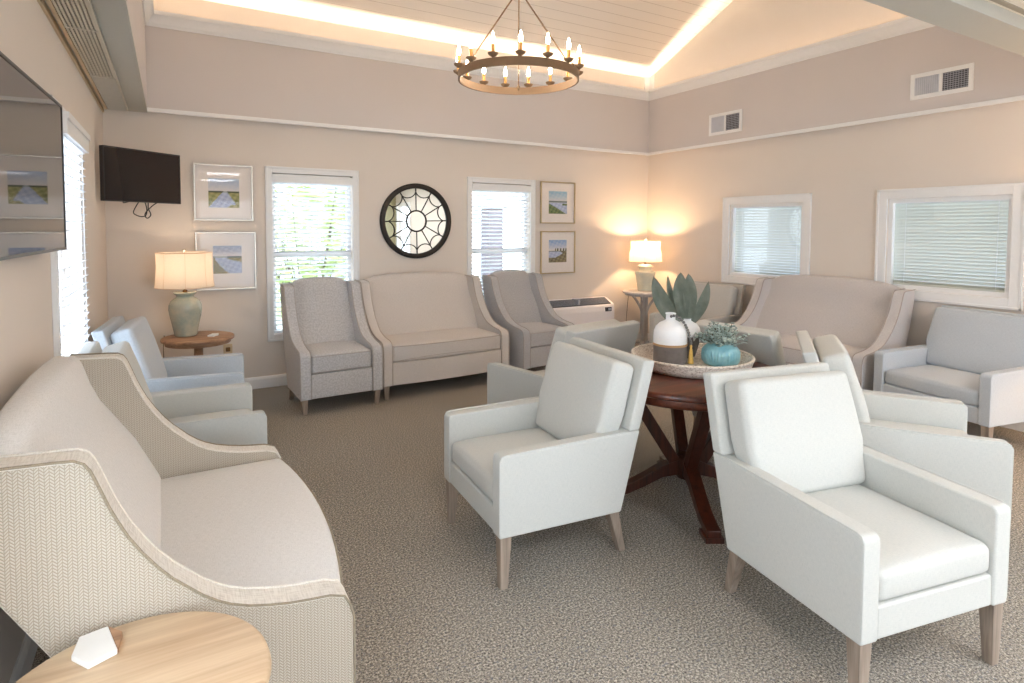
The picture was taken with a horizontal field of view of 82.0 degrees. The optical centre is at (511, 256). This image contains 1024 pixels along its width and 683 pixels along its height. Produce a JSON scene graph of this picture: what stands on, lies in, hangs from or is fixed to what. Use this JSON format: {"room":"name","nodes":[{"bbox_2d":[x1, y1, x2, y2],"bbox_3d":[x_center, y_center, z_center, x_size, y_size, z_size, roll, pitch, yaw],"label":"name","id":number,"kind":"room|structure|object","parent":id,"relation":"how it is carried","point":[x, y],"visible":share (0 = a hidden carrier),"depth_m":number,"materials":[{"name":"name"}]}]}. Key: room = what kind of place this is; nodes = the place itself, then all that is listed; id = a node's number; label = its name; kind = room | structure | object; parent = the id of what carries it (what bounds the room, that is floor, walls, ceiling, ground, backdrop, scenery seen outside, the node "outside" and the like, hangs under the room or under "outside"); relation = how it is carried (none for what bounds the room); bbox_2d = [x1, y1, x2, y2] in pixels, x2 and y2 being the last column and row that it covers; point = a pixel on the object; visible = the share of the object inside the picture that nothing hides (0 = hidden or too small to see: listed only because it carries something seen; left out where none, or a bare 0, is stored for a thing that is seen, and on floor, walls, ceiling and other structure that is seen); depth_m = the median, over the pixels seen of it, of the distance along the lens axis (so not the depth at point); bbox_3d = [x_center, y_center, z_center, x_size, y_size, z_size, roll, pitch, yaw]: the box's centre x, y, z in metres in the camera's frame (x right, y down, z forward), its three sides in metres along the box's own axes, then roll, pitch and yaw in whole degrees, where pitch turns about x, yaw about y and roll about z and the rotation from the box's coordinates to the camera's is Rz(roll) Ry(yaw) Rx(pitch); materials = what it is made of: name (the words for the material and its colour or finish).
{"room":"waiting room","nodes":[
{"label":"waiting room","id":0,"kind":"room"},
{"bbox_2d":[0,0,107,682],"bbox_3d":[-0.835,0.167,0.405,0.140,2.620,10.204,-1,3,-30],"label":"wall","id":1,"kind":"structure","parent":0,"point":[28,38],"depth_m":2.39,"materials":[{"name":"beige paint"}]},
{"bbox_2d":[9,634,37,682],"bbox_3d":[-0.808,1.417,0.565,0.016,0.108,10.064,-1,3,-30],"label":"baseboard","id":2,"kind":"structure","parent":1,"relation":"attached to","point":[25,659],"depth_m":1.94,"materials":[{"name":"white paint"}]},
{"bbox_2d":[0,51,66,260],"bbox_3d":[-1.651,-0.301,1.987,0.075,0.588,0.950,-1,3,-28],"label":"television","id":3,"kind":"object","parent":1,"relation":"attached to","point":[32,178],"visible":1,"depth_m":1.93,"materials":[{"name":"black plastic"}]},
{"bbox_2d":[50,94,87,356],"bbox_3d":[-2.308,0.101,2.976,0.156,1.646,0.986,-1,3,-30],"label":"window","id":4,"kind":"structure","parent":1,"relation":"in","point":[56,273],"depth_m":2.60,"materials":[{"name":"white paint"}]},
{"bbox_2d":[58,111,90,355],"bbox_3d":[-2.240,0.101,3.027,0.080,1.545,0.834,-1,3,-30],"label":"window blind","id":5,"kind":"object","parent":4,"relation":"attached to","point":[76,139],"visible":0.55,"depth_m":2.98,"materials":[{"name":"white paint"}]},
{"bbox_2d":[37,0,103,111],"bbox_3d":[-2.208,-1.089,2.872,0.012,0.027,4.454,-1,3,-30],"label":"trim","id":6,"kind":"structure","parent":1,"relation":"attached to","point":[42,4],"depth_m":3.07,"materials":[{"name":"beige paint"}]},
{"bbox_2d":[99,145,180,218],"bbox_3d":[-2.969,-0.558,4.595,0.280,0.523,0.646,1,3,19],"label":"television","id":7,"kind":"object","parent":1,"relation":"attached to","point":[126,174],"visible":1,"depth_m":4.51,"materials":[{"name":"black plastic"}]},
{"bbox_2d":[102,0,647,377],"bbox_3d":[-0.804,-0.712,6.368,6.215,3.800,0.140,-1,3,-30],"label":"wall","id":8,"kind":"structure","parent":0,"point":[611,201],"depth_m":5.82,"materials":[{"name":"beige paint"}]},
{"bbox_2d":[193,163,252,220],"bbox_3d":[-2.569,-0.569,5.250,0.477,0.499,0.027,-1,3,-30],"label":"framed picture","id":9,"kind":"object","parent":8,"relation":"attached to","point":[221,192],"visible":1,"depth_m":5.25,"materials":[{"name":"white paper"}]},
{"bbox_2d":[208,178,238,207],"bbox_3d":[-2.569,-0.564,5.254,0.248,0.258,0.001,-1,3,-30],"label":"print","id":10,"kind":"object","parent":9,"relation":"attached to","point":[222,193],"depth_m":5.25},
{"bbox_2d":[195,232,256,290],"bbox_3d":[-2.563,0.040,5.285,0.492,0.518,0.027,-1,3,-30],"label":"framed picture","id":11,"kind":"object","parent":8,"relation":"attached to","point":[234,253],"visible":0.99,"depth_m":5.30,"materials":[{"name":"white paper"}]},
{"bbox_2d":[213,246,241,273],"bbox_3d":[-2.555,0.029,5.292,0.231,0.248,0.001,-1,3,-30],"label":"print","id":12,"kind":"object","parent":11,"relation":"attached to","point":[226,259],"depth_m":5.29},
{"bbox_2d":[223,344,231,353],"bbox_3d":[-2.566,0.852,5.323,0.074,0.116,0.032,-1,3,-30],"label":"wall outlet","id":13,"kind":"object","parent":8,"relation":"attached to","point":[227,348],"visible":0.79,"depth_m":5.32,"materials":[{"name":"beige plastic"}]},
{"bbox_2d":[265,166,359,341],"bbox_3d":[-1.933,-0.030,5.725,0.865,1.630,0.156,-1,3,-30],"label":"window","id":14,"kind":"structure","parent":8,"relation":"in","point":[269,170],"depth_m":5.58,"materials":[{"name":"white paint"}]},
{"bbox_2d":[272,174,352,332],"bbox_3d":[-1.915,-0.026,5.694,0.749,1.485,0.098,-1,3,-30],"label":"window blind","id":15,"kind":"object","parent":14,"relation":"attached to","point":[277,179],"visible":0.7,"depth_m":5.67,"materials":[{"name":"white paint"}]},
{"bbox_2d":[145,25,648,152],"bbox_3d":[-0.607,-1.621,6.303,5.623,0.675,0.089,-1,3,-30],"label":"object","id":16,"kind":"structure","parent":8,"relation":"attached to","point":[186,71],"depth_m":5.76,"materials":[{"name":"paint"}]},
{"bbox_2d":[146,10,648,100],"bbox_3d":[-0.605,-2.011,6.195,5.534,0.117,0.066,-1,3,-30],"label":"trim","id":17,"kind":"structure","parent":8,"relation":"attached to","point":[161,19],"depth_m":5.64,"materials":[{"name":"white paint"}]},
{"bbox_2d":[380,183,450,257],"bbox_3d":[-0.998,-0.370,6.168,0.784,0.784,0.036,-1,3,-30],"label":"round mirror","id":18,"kind":"object","parent":8,"relation":"attached to","point":[415,218],"visible":1,"depth_m":6.17,"materials":[{"name":"brown metal"}]},
{"bbox_2d":[244,333,639,388],"bbox_3d":[-0.773,1.135,6.389,5.935,0.108,0.016,-1,3,-30],"label":"baseboard","id":19,"kind":"structure","parent":8,"relation":"attached to","point":[280,379],"depth_m":5.51,"materials":[{"name":"white paint"}]},
{"bbox_2d":[467,176,535,274],"bbox_3d":[-0.145,-0.072,6.762,0.880,1.630,0.156,-1,3,-30],"label":"window","id":20,"kind":"structure","parent":8,"relation":"in","point":[479,180],"depth_m":6.76,"materials":[{"name":"white paint"}]},
{"bbox_2d":[472,184,531,294],"bbox_3d":[-0.127,-0.068,6.731,0.764,1.485,0.098,-1,3,-30],"label":"window blind","id":21,"kind":"object","parent":20,"relation":"attached to","point":[482,188],"visible":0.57,"depth_m":6.71,"materials":[{"name":"white paint"}]},
{"bbox_2d":[540,231,575,273],"bbox_3d":[0.554,-0.050,7.093,0.501,0.510,0.027,-1,3,-30],"label":"framed picture","id":22,"kind":"object","parent":8,"relation":"attached to","point":[557,248],"visible":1,"depth_m":7.09,"materials":[{"name":"white paper"}]},
{"bbox_2d":[549,240,566,262],"bbox_3d":[0.551,-0.064,7.094,0.258,0.269,0.001,-1,3,-30],"label":"print","id":23,"kind":"object","parent":22,"relation":"attached to","point":[557,248],"depth_m":7.09},
{"bbox_2d":[540,181,575,223],"bbox_3d":[0.552,-0.643,7.062,0.499,0.497,0.027,-1,3,-30],"label":"framed picture","id":24,"kind":"object","parent":8,"relation":"attached to","point":[557,199],"visible":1,"depth_m":7.06,"materials":[{"name":"white paper"}]},
{"bbox_2d":[549,191,566,213],"bbox_3d":[0.552,-0.645,7.065,0.264,0.268,0.001,-1,3,-30],"label":"print","id":25,"kind":"object","parent":24,"relation":"attached to","point":[557,199],"depth_m":7.06},
{"bbox_2d":[644,75,654,89],"bbox_3d":[1.787,-2.150,7.668,0.090,0.410,0.090,-1,3,-30],"label":"trim","id":26,"kind":"structure","parent":8,"relation":"attached to","point":[648,82],"depth_m":7.68,"materials":[{"name":"white paint"}]},
{"bbox_2d":[203,0,732,77],"bbox_3d":[-0.140,-2.743,5.293,6.383,1.209,2.618,-1,3,-30],"label":"ceiling","id":27,"kind":"structure","parent":0,"point":[637,38],"depth_m":6.30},
{"bbox_2d":[453,0,583,94],"bbox_3d":[0.054,-2.185,4.169,0.938,1.869,0.941,-1,3,-30],"label":"ring chandelier","id":28,"kind":"object","parent":27,"relation":"hanging from","point":[461,68],"visible":1,"depth_m":4.05,"materials":[{"name":"metal"}]},
{"bbox_2d":[30,343,1023,682],"bbox_3d":[1.750,1.470,2.056,6.535,0.120,10.664,-1,3,-30],"label":"floor","id":29,"kind":"structure","parent":0,"point":[429,606],"depth_m":2.45,"materials":[{"name":"carpet"}]},
{"bbox_2d":[15,611,271,682],"bbox_3d":[-0.738,1.142,1.151,0.506,0.599,0.506,-1,3,-30],"label":"side table","id":30,"kind":"object","parent":29,"relation":"on","point":[191,646],"visible":0.93,"depth_m":1.24,"materials":[{"name":"brown wood"}]},
{"bbox_2d":[71,626,122,668],"bbox_3d":[-0.881,0.831,1.252,0.087,0.012,0.120,-1,3,-30],"label":"coaster","id":31,"kind":"object","parent":30,"relation":"on","point":[91,649],"visible":1,"depth_m":1.24,"materials":[{"name":"white stone"}]},
{"bbox_2d":[91,316,243,391],"bbox_3d":[-2.211,0.857,3.894,0.805,0.891,0.670,-1,3,-25],"label":"lounge armchair","id":32,"kind":"object","parent":29,"relation":"on","point":[169,373],"visible":0.46,"depth_m":3.72,"materials":[{"name":"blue fabric"}]},
{"bbox_2d":[110,316,167,379],"bbox_3d":[-2.390,0.651,3.801,0.243,0.467,0.595,-1,3,-25],"label":"cushion","id":33,"kind":"object","parent":32,"relation":"on","point":[137,331],"depth_m":3.66,"materials":[{"name":"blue fabric"}]},
{"bbox_2d":[78,341,266,444],"bbox_3d":[-1.748,0.900,3.054,0.805,0.891,0.670,-1,3,-30],"label":"lounge armchair","id":34,"kind":"object","parent":29,"relation":"on","point":[218,414],"visible":0.3,"depth_m":3.07,"materials":[{"name":"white fabric"}]},
{"bbox_2d":[102,341,154,405],"bbox_3d":[-1.918,0.695,2.945,0.243,0.467,0.595,-1,3,-30],"label":"cushion","id":35,"kind":"object","parent":34,"relation":"on","point":[123,347],"depth_m":3.00,"materials":[{"name":"white fabric"}]},
{"bbox_2d":[168,408,250,421],"bbox_3d":[-1.651,0.950,3.113,0.565,0.129,0.524,-1,3,-30],"label":"seat cushion","id":36,"kind":"object","parent":34,"relation":"on","point":[186,413],"depth_m":3.32,"materials":[{"name":"white fabric"}]},
{"bbox_2d":[0,352,355,682],"bbox_3d":[-1.077,0.874,1.976,0.850,1.053,1.278,-1,3,-30],"label":"loveseat","id":37,"kind":"object","parent":29,"relation":"on","point":[113,514],"visible":0.91,"depth_m":1.59,"materials":[{"name":"beige fabric"}]},
{"bbox_2d":[160,459,339,586],"bbox_3d":[-0.962,0.985,2.049,0.580,0.176,1.096,-1,3,-30],"label":"seat cushion","id":38,"kind":"object","parent":37,"relation":"on","point":[234,522],"depth_m":1.99,"materials":[{"name":"beige fabric"}]},
{"bbox_2d":[160,331,234,355],"bbox_3d":[-2.548,0.953,4.796,0.536,0.609,0.536,-1,3,-30],"label":"side table","id":39,"kind":"object","parent":29,"relation":"on","point":[200,341],"visible":0.69,"depth_m":4.65,"materials":[{"name":"brown wood"}]},
{"bbox_2d":[154,249,214,336],"bbox_3d":[-2.666,0.291,4.804,0.436,0.710,0.436,-1,3,-30],"label":"table lamp","id":40,"kind":"object","parent":39,"relation":"on","point":[184,270],"visible":1,"depth_m":4.70,"materials":[{"name":"green ceramic"}]},
{"bbox_2d":[207,333,218,336],"bbox_3d":[-2.442,0.641,4.816,0.078,0.012,0.107,1,3,10],"label":"coaster","id":41,"kind":"object","parent":39,"relation":"on","point":[211,334],"visible":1,"depth_m":4.80,"materials":[{"name":"white stone"}]},
{"bbox_2d":[280,277,382,415],"bbox_3d":[-1.582,0.725,5.125,0.675,1.043,0.771,-1,3,-32],"label":"chair","id":42,"kind":"object","parent":29,"relation":"on","point":[331,349],"visible":1,"depth_m":5.03,"materials":[{"name":"grey fabric"}]},
{"bbox_2d":[306,340,370,372],"bbox_3d":[-1.522,0.838,5.035,0.494,0.176,0.525,-1,3,-32],"label":"seat cushion","id":43,"kind":"object","parent":42,"relation":"on","point":[324,356],"depth_m":4.86,"materials":[{"name":"grey fabric"}]},
{"bbox_2d":[355,272,508,399],"bbox_3d":[-0.763,0.698,5.697,1.277,1.048,0.792,-2,3,-33],"label":"loveseat","id":44,"kind":"object","parent":29,"relation":"on","point":[428,326],"visible":0.87,"depth_m":5.67,"materials":[{"name":"beige fabric"}]},
{"bbox_2d":[385,327,499,361],"bbox_3d":[-0.701,0.815,5.604,1.096,0.176,0.555,-2,3,-33],"label":"seat cushion","id":45,"kind":"object","parent":44,"relation":"on","point":[416,344],"depth_m":5.44,"materials":[{"name":"beige fabric"}]},
{"bbox_2d":[482,269,573,369],"bbox_3d":[0.170,0.680,6.207,0.675,1.043,0.771,-2,3,-35],"label":"chair","id":46,"kind":"object","parent":29,"relation":"on","point":[517,301],"visible":0.77,"depth_m":6.20,"materials":[{"name":"grey fabric"}]},
{"bbox_2d":[519,322,560,346],"bbox_3d":[0.234,0.793,6.121,0.494,0.176,0.525,-2,3,-35],"label":"seat cushion","id":47,"kind":"object","parent":46,"relation":"on","point":[540,334],"depth_m":5.89,"materials":[{"name":"grey fabric"}]},
{"bbox_2d":[444,337,653,589],"bbox_3d":[0.163,0.917,2.877,0.805,0.891,0.670,-1,3,-26],"label":"lounge armchair","id":48,"kind":"object","parent":29,"relation":"on","point":[563,455],"visible":1,"depth_m":2.70,"materials":[{"name":"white fabric"}]},
{"bbox_2d":[452,427,558,500],"bbox_3d":[0.061,0.971,2.830,0.565,0.129,0.524,-1,3,-26],"label":"seat cushion","id":49,"kind":"object","parent":48,"relation":"on","point":[473,450],"depth_m":2.85,"materials":[{"name":"white fabric"}]},
{"bbox_2d":[536,341,632,439],"bbox_3d":[0.341,0.705,2.954,0.243,0.467,0.595,-1,3,-26],"label":"cushion","id":50,"kind":"object","parent":48,"relation":"on","point":[587,389],"depth_m":2.83,"materials":[{"name":"white fabric"}]},
{"bbox_2d":[487,319,639,403],"bbox_3d":[0.342,0.864,4.004,0.670,0.891,0.805,-2,4,-41],"label":"lounge armchair","id":51,"kind":"object","parent":29,"relation":"on","point":[505,382],"visible":0.3,"depth_m":3.81,"materials":[{"name":"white fabric"}]},
{"bbox_2d":[545,319,618,371],"bbox_3d":[0.472,0.662,3.844,0.595,0.467,0.243,-2,4,-41],"label":"cushion","id":52,"kind":"object","parent":51,"relation":"on","point":[560,333],"depth_m":3.67,"materials":[{"name":"white fabric"}]},
{"bbox_2d":[549,296,613,324],"bbox_3d":[0.759,0.839,7.124,1.060,0.644,0.224,-1,3,-30],"label":"air conditioner","id":53,"kind":"object","parent":29,"relation":"on","point":[576,311],"visible":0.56,"depth_m":7.09,"materials":[{"name":"white plastic"}]},
{"bbox_2d":[549,297,610,307],"bbox_3d":[0.769,0.555,7.094,0.970,0.074,0.129,-1,3,-30],"label":"grille","id":54,"kind":"object","parent":53,"relation":"attached to","point":[594,302],"depth_m":7.11,"materials":[{"name":"grey metal"}]},
{"bbox_2d":[622,289,666,345],"bbox_3d":[1.651,0.790,7.369,0.540,0.724,0.540,-1,3,-30],"label":"side table","id":55,"kind":"object","parent":29,"relation":"on","point":[643,305],"visible":0.66,"depth_m":7.33,"materials":[{"name":"brown wood"}]},
{"bbox_2d":[628,239,661,290],"bbox_3d":[1.663,0.104,7.351,0.418,0.648,0.418,-1,3,-30],"label":"table lamp","id":56,"kind":"object","parent":55,"relation":"on","point":[645,251],"visible":0.99,"depth_m":7.24,"materials":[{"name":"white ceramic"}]},
{"bbox_2d":[625,352,768,543],"bbox_3d":[0.972,0.988,3.267,1.056,0.720,1.056,-1,3,-30],"label":"round pedestal table","id":57,"kind":"object","parent":29,"relation":"on","point":[690,461],"visible":0.41,"depth_m":3.09,"materials":[{"name":"brown wood"}]},
{"bbox_2d":[631,343,754,378],"bbox_3d":[1.017,0.586,3.343,0.673,0.076,0.673,-1,3,-30],"label":"wicker tray","id":58,"kind":"object","parent":57,"relation":"on","point":[696,370],"visible":0.49,"depth_m":3.11,"materials":[{"name":"beige wicker"}]},
{"bbox_2d":[653,312,687,364],"bbox_3d":[0.908,0.465,3.378,0.192,0.285,0.192,-1,3,-30],"label":"ceramic jug","id":59,"kind":"object","parent":58,"relation":"in","point":[670,337],"visible":0.94,"depth_m":3.31,"materials":[{"name":"grey ceramic"}]},
{"bbox_2d":[670,314,693,363],"bbox_3d":[0.960,0.466,3.330,0.138,0.278,0.033,0,3,4],"label":"bead garland","id":60,"kind":"object","parent":59,"relation":"hanging from","point":[690,357],"visible":1,"depth_m":3.32,"materials":[{"name":"grey wood"}]},
{"bbox_2d":[680,318,700,357],"bbox_3d":[1.042,0.485,3.536,0.184,0.231,0.185,-1,3,-30],"label":"vase","id":61,"kind":"object","parent":58,"relation":"in","point":[693,327],"visible":0.41,"depth_m":3.47,"materials":[{"name":"grey ceramic"}]},
{"bbox_2d":[652,272,709,322],"bbox_3d":[1.000,0.308,3.503,0.346,0.430,0.052,0,3,2],"label":"leaf spray","id":62,"kind":"object","parent":61,"relation":"in","point":[681,300],"visible":0.71,"depth_m":3.49,"materials":[{"name":"green plant"}]},
{"bbox_2d":[701,343,740,366],"bbox_3d":[1.182,0.549,3.337,0.211,0.122,0.211,-1,3,-30],"label":"ribbed pot","id":63,"kind":"object","parent":58,"relation":"in","point":[712,355],"visible":0.75,"depth_m":3.26,"materials":[{"name":"teal ceramic"}]},
{"bbox_2d":[694,321,750,346],"bbox_3d":[1.186,0.438,3.338,0.305,0.151,0.273,1,3,12],"label":"succulent","id":64,"kind":"object","parent":63,"relation":"on","point":[720,335],"visible":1,"depth_m":3.30,"materials":[{"name":"green plant"}]},
{"bbox_2d":[649,281,745,342],"bbox_3d":[2.033,0.753,6.453,0.805,0.891,0.670,-2,3,-36],"label":"lounge armchair","id":65,"kind":"object","parent":29,"relation":"on","point":[725,305],"visible":0.23,"depth_m":6.39,"materials":[{"name":"grey fabric"}]},
{"bbox_2d":[695,282,737,319],"bbox_3d":[2.193,0.539,6.559,0.243,0.467,0.595,-2,3,-36],"label":"cushion","id":66,"kind":"object","parent":65,"relation":"on","point":[723,302],"depth_m":6.39,"materials":[{"name":"grey fabric"}]},
{"bbox_2d":[692,320,785,425],"bbox_3d":[1.615,0.874,3.920,0.805,0.891,0.670,-2,3,-37],"label":"lounge armchair","id":67,"kind":"object","parent":29,"relation":"on","point":[765,345],"visible":0.13,"depth_m":3.51,"materials":[{"name":"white fabric"}]},
{"bbox_2d":[698,320,785,364],"bbox_3d":[1.458,0.669,3.791,0.243,0.467,0.595,-2,3,-37],"label":"cushion","id":68,"kind":"object","parent":67,"relation":"on","point":[778,337],"depth_m":3.56,"materials":[{"name":"white fabric"}]},
{"bbox_2d":[734,275,915,390],"bbox_3d":[2.706,0.723,5.409,0.792,1.058,1.423,-1,3,-30],"label":"loveseat","id":69,"kind":"object","parent":29,"relation":"on","point":[867,317],"visible":0.49,"depth_m":5.34,"materials":[{"name":"beige fabric"}]},
{"bbox_2d":[780,333,864,363],"bbox_3d":[2.604,0.842,5.356,0.555,0.176,1.242,-1,3,-30],"label":"seat cushion","id":70,"kind":"object","parent":69,"relation":"on","point":[792,352],"depth_m":5.13,"materials":[{"name":"beige fabric"}]},
{"bbox_2d":[703,362,1010,682],"bbox_3d":[1.252,0.951,2.280,0.670,0.891,0.805,-1,3,-19],"label":"lounge armchair","id":71,"kind":"object","parent":29,"relation":"on","point":[877,545],"visible":1,"depth_m":2.13,"materials":[{"name":"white fabric"}]},
{"bbox_2d":[725,370,864,492],"bbox_3d":[1.188,0.733,2.456,0.595,0.467,0.243,-1,3,-19],"label":"cushion","id":72,"kind":"object","parent":71,"relation":"on","point":[800,428],"depth_m":2.39,"materials":[{"name":"white fabric"}]},
{"bbox_2d":[806,484,988,600],"bbox_3d":[1.289,1.009,2.175,0.524,0.129,0.565,-1,3,-19],"label":"seat cushion","id":73,"kind":"object","parent":71,"relation":"on","point":[927,551],"depth_m":2.00,"materials":[{"name":"white fabric"}]},
{"bbox_2d":[796,330,1013,509],"bbox_3d":[1.919,0.909,3.024,0.830,0.909,0.704,1,3,23],"label":"lounge armchair","id":74,"kind":"object","parent":29,"relation":"on","point":[928,433],"visible":0.55,"depth_m":2.73,"materials":[{"name":"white fabric"}]},
{"bbox_2d":[813,334,870,422],"bbox_3d":[1.733,0.691,3.095,0.250,0.476,0.625,1,3,23],"label":"cushion","id":75,"kind":"object","parent":74,"relation":"on","point":[829,349],"depth_m":2.83,"materials":[{"name":"white fabric"}]},
{"bbox_2d":[870,419,967,434],"bbox_3d":[2.025,0.965,2.981,0.582,0.131,0.550,1,3,23],"label":"seat cushion","id":76,"kind":"object","parent":74,"relation":"on","point":[943,425],"depth_m":3.15,"materials":[{"name":"white fabric"}]},
{"bbox_2d":[873,305,1023,437],"bbox_3d":[3.308,0.862,4.315,0.805,0.891,0.800,-1,3,-22],"label":"lounge armchair","id":77,"kind":"object","parent":29,"relation":"on","point":[973,357],"visible":0.88,"depth_m":4.27,"materials":[{"name":"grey fabric"}]},
{"bbox_2d":[885,365,979,405],"bbox_3d":[3.203,0.916,4.275,0.565,0.129,0.654,-1,3,-22],"label":"seat cushion","id":78,"kind":"object","parent":77,"relation":"on","point":[955,382],"depth_m":4.23,"materials":[{"name":"grey fabric"}]},
{"bbox_2d":[926,307,1023,373],"bbox_3d":[3.492,0.650,4.379,0.244,0.467,0.740,-1,3,-22],"label":"cushion","id":79,"kind":"object","parent":77,"relation":"on","point":[974,341],"depth_m":4.36,"materials":[{"name":"grey fabric"}]},
{"bbox_2d":[647,0,1023,346],"bbox_3d":[4.423,-1.020,3.403,0.140,4.750,10.204,-1,3,-30],"label":"wall","id":80,"kind":"structure","parent":0,"point":[843,169],"depth_m":5.74,"materials":[{"name":"beige paint"}]},
{"bbox_2d":[709,109,741,135],"bbox_3d":[2.379,-1.489,6.577,0.012,0.238,0.450,-1,3,-30],"label":"air vent","id":81,"kind":"object","parent":80,"relation":"attached to","point":[731,121],"visible":1,"depth_m":6.56,"materials":[{"name":"white metal"}]},
{"bbox_2d":[721,193,811,285],"bbox_3d":[2.700,-0.165,6.294,0.081,0.967,1.067,-1,3,-30],"label":"window","id":82,"kind":"structure","parent":80,"relation":"in","point":[804,200],"depth_m":6.39,"materials":[{"name":"white paint"}]},
{"bbox_2d":[734,206,801,275],"bbox_3d":[2.758,-0.169,6.328,0.068,0.782,0.877,-1,3,-30],"label":"window blind","id":83,"kind":"object","parent":82,"relation":"attached to","point":[787,223],"visible":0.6,"depth_m":6.33,"materials":[{"name":"white paint"}]},
{"bbox_2d":[649,16,934,100],"bbox_3d":[2.839,-1.972,5.711,0.066,0.117,4.365,-1,3,-30],"label":"trim","id":84,"kind":"structure","parent":80,"relation":"attached to","point":[908,24],"depth_m":5.74,"materials":[{"name":"white paint"}]},
{"bbox_2d":[647,333,1023,431],"bbox_3d":[4.309,1.297,3.536,0.016,0.108,10.064,-1,3,-30],"label":"baseboard","id":85,"kind":"structure","parent":80,"relation":"attached to","point":[1017,426],"depth_m":4.43,"materials":[{"name":"white paint"}]},
{"bbox_2d":[648,26,1023,152],"bbox_3d":[2.904,-1.579,5.769,0.089,0.675,4.365,-1,3,-30],"label":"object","id":86,"kind":"structure","parent":80,"relation":"attached to","point":[871,80],"depth_m":5.45,"materials":[{"name":"paint"}]},
{"bbox_2d":[910,62,974,100],"bbox_3d":[3.449,-1.399,4.737,0.012,0.210,0.450,-1,3,-30],"label":"air vent","id":87,"kind":"object","parent":80,"relation":"attached to","point":[956,79],"visible":1,"depth_m":4.72,"materials":[{"name":"white metal"}]},
{"bbox_2d":[874,182,1023,310],"bbox_3d":[3.551,-0.094,4.831,0.081,0.953,1.065,-1,3,-30],"label":"window","id":88,"kind":"structure","parent":80,"relation":"in","point":[1012,299],"depth_m":4.70,"materials":[{"name":"white paint"}]},
{"bbox_2d":[893,200,1008,292],"bbox_3d":[3.609,-0.107,4.864,0.068,0.748,0.875,-1,3,-30],"label":"window blind","id":89,"kind":"object","parent":88,"relation":"attached to","point":[985,231],"visible":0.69,"depth_m":4.84,"materials":[{"name":"white paint"}]},
{"bbox_2d":[990,0,1023,14],"bbox_3d":[2.930,-0.982,-0.076,5.935,0.007,5.412,-1,3,-30],"label":"trim","id":90,"kind":"structure","parent":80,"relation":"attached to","point":[1004,3],"depth_m":2.62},
{"bbox_2d":[737,207,1007,286],"bbox_3d":[4.305,-0.111,6.841,0.150,2.600,6.500,-1,3,-30],"label":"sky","id":91,"kind":"structure","parent":0,"point":[997,207],"depth_m":7.83,"materials":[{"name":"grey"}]},
{"bbox_2d":[986,0,1023,16],"bbox_3d":[2.960,-1.041,-0.129,6.215,0.120,5.575,-1,3,-30],"label":"ceiling","id":92,"kind":"structure","parent":0,"point":[1020,3],"depth_m":2.61,"materials":[{"name":"wood"}]},
{"bbox_3d":[-1.956,-2.328,2.718,0.100,2.130,4.864,-1,3,-30],"label":"wall","id":93,"kind":"structure","parent":0,"visible":0},
{"bbox_2d":[46,0,127,110],"bbox_3d":[-2.101,-1.092,2.885,0.156,0.019,4.290,-1,3,-30],"label":"air vent","id":94,"kind":"object","parent":93,"relation":"attached to","point":[77,19],"visible":1,"depth_m":3.08,"materials":[{"name":"metal"}]},
{"bbox_2d":[44,0,146,112],"bbox_3d":[-2.033,-1.108,2.868,0.312,0.014,4.634,-1,3,-30],"label":"trim","id":95,"kind":"structure","parent":93,"relation":"attached to","point":[113,18],"depth_m":3.13,"materials":[{"name":"paint"}]},
{"bbox_2d":[126,0,146,106],"bbox_3d":[-2.058,-1.459,2.896,0.312,0.684,4.377,-1,3,-30],"label":"trim","id":96,"kind":"structure","parent":93,"relation":"attached to","point":[135,7],"depth_m":3.79,"materials":[{"name":"paint"}]},
{"bbox_2d":[142,0,153,24],"bbox_3d":[-1.889,-1.861,2.966,0.066,0.117,4.365,-1,3,-30],"label":"trim","id":97,"kind":"structure","parent":93,"relation":"attached to","point":[148,8],"depth_m":4.60,"materials":[{"name":"white paint"}]},
{"bbox_3d":[1.597,-2.291,2.289,5.813,2.130,0.090,-1,3,-30],"label":"wall","id":98,"kind":"structure","parent":0,"visible":0},
{"bbox_2d":[147,95,1023,155],"bbox_3d":[0.472,-1.174,4.384,5.545,0.034,4.380,-1,3,-30],"label":"trim","id":99,"kind":"structure","parent":98,"relation":"attached to","point":[1016,98],"depth_m":5.59,"materials":[{"name":"white paint"}]},
{"bbox_2d":[864,0,1023,55],"bbox_3d":[1.653,-1.406,2.418,5.623,0.710,0.180,-1,3,-30],"label":"trim","id":100,"kind":"structure","parent":98,"relation":"attached to","point":[984,21],"depth_m":2.64,"materials":[{"name":"paint"}]},
{"label":"outside","id":101,"kind":"structure","parent":0,"visible":0},
{"bbox_2d":[276,277,480,328],"bbox_3d":[-3.986,1.261,12.895,22.000,0.200,13.836,-1,3,-30],"label":"ground","id":102,"kind":"structure","parent":101,"point":[277,286],"depth_m":12.87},
{"bbox_2d":[275,185,345,319],"bbox_3d":[-2.889,-0.100,8.275,1.356,2.983,1.305,0,3,-11],"label":"shrub","id":103,"kind":"object","parent":102,"relation":"on","point":[291,186],"visible":0.23,"depth_m":8.13,"materials":[{"name":"green plant"}]},
{"bbox_2d":[296,185,345,279],"bbox_3d":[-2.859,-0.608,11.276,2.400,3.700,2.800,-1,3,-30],"label":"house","id":104,"kind":"structure","parent":102,"relation":"on","point":[321,187],"depth_m":9.93,"materials":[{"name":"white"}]},
{"bbox_2d":[477,204,506,295],"bbox_3d":[-0.385,0.120,11.247,0.420,2.270,0.420,-1,3,-30],"label":"post","id":105,"kind":"object","parent":102,"relation":"on","point":[484,220],"visible":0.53,"depth_m":11.10,"materials":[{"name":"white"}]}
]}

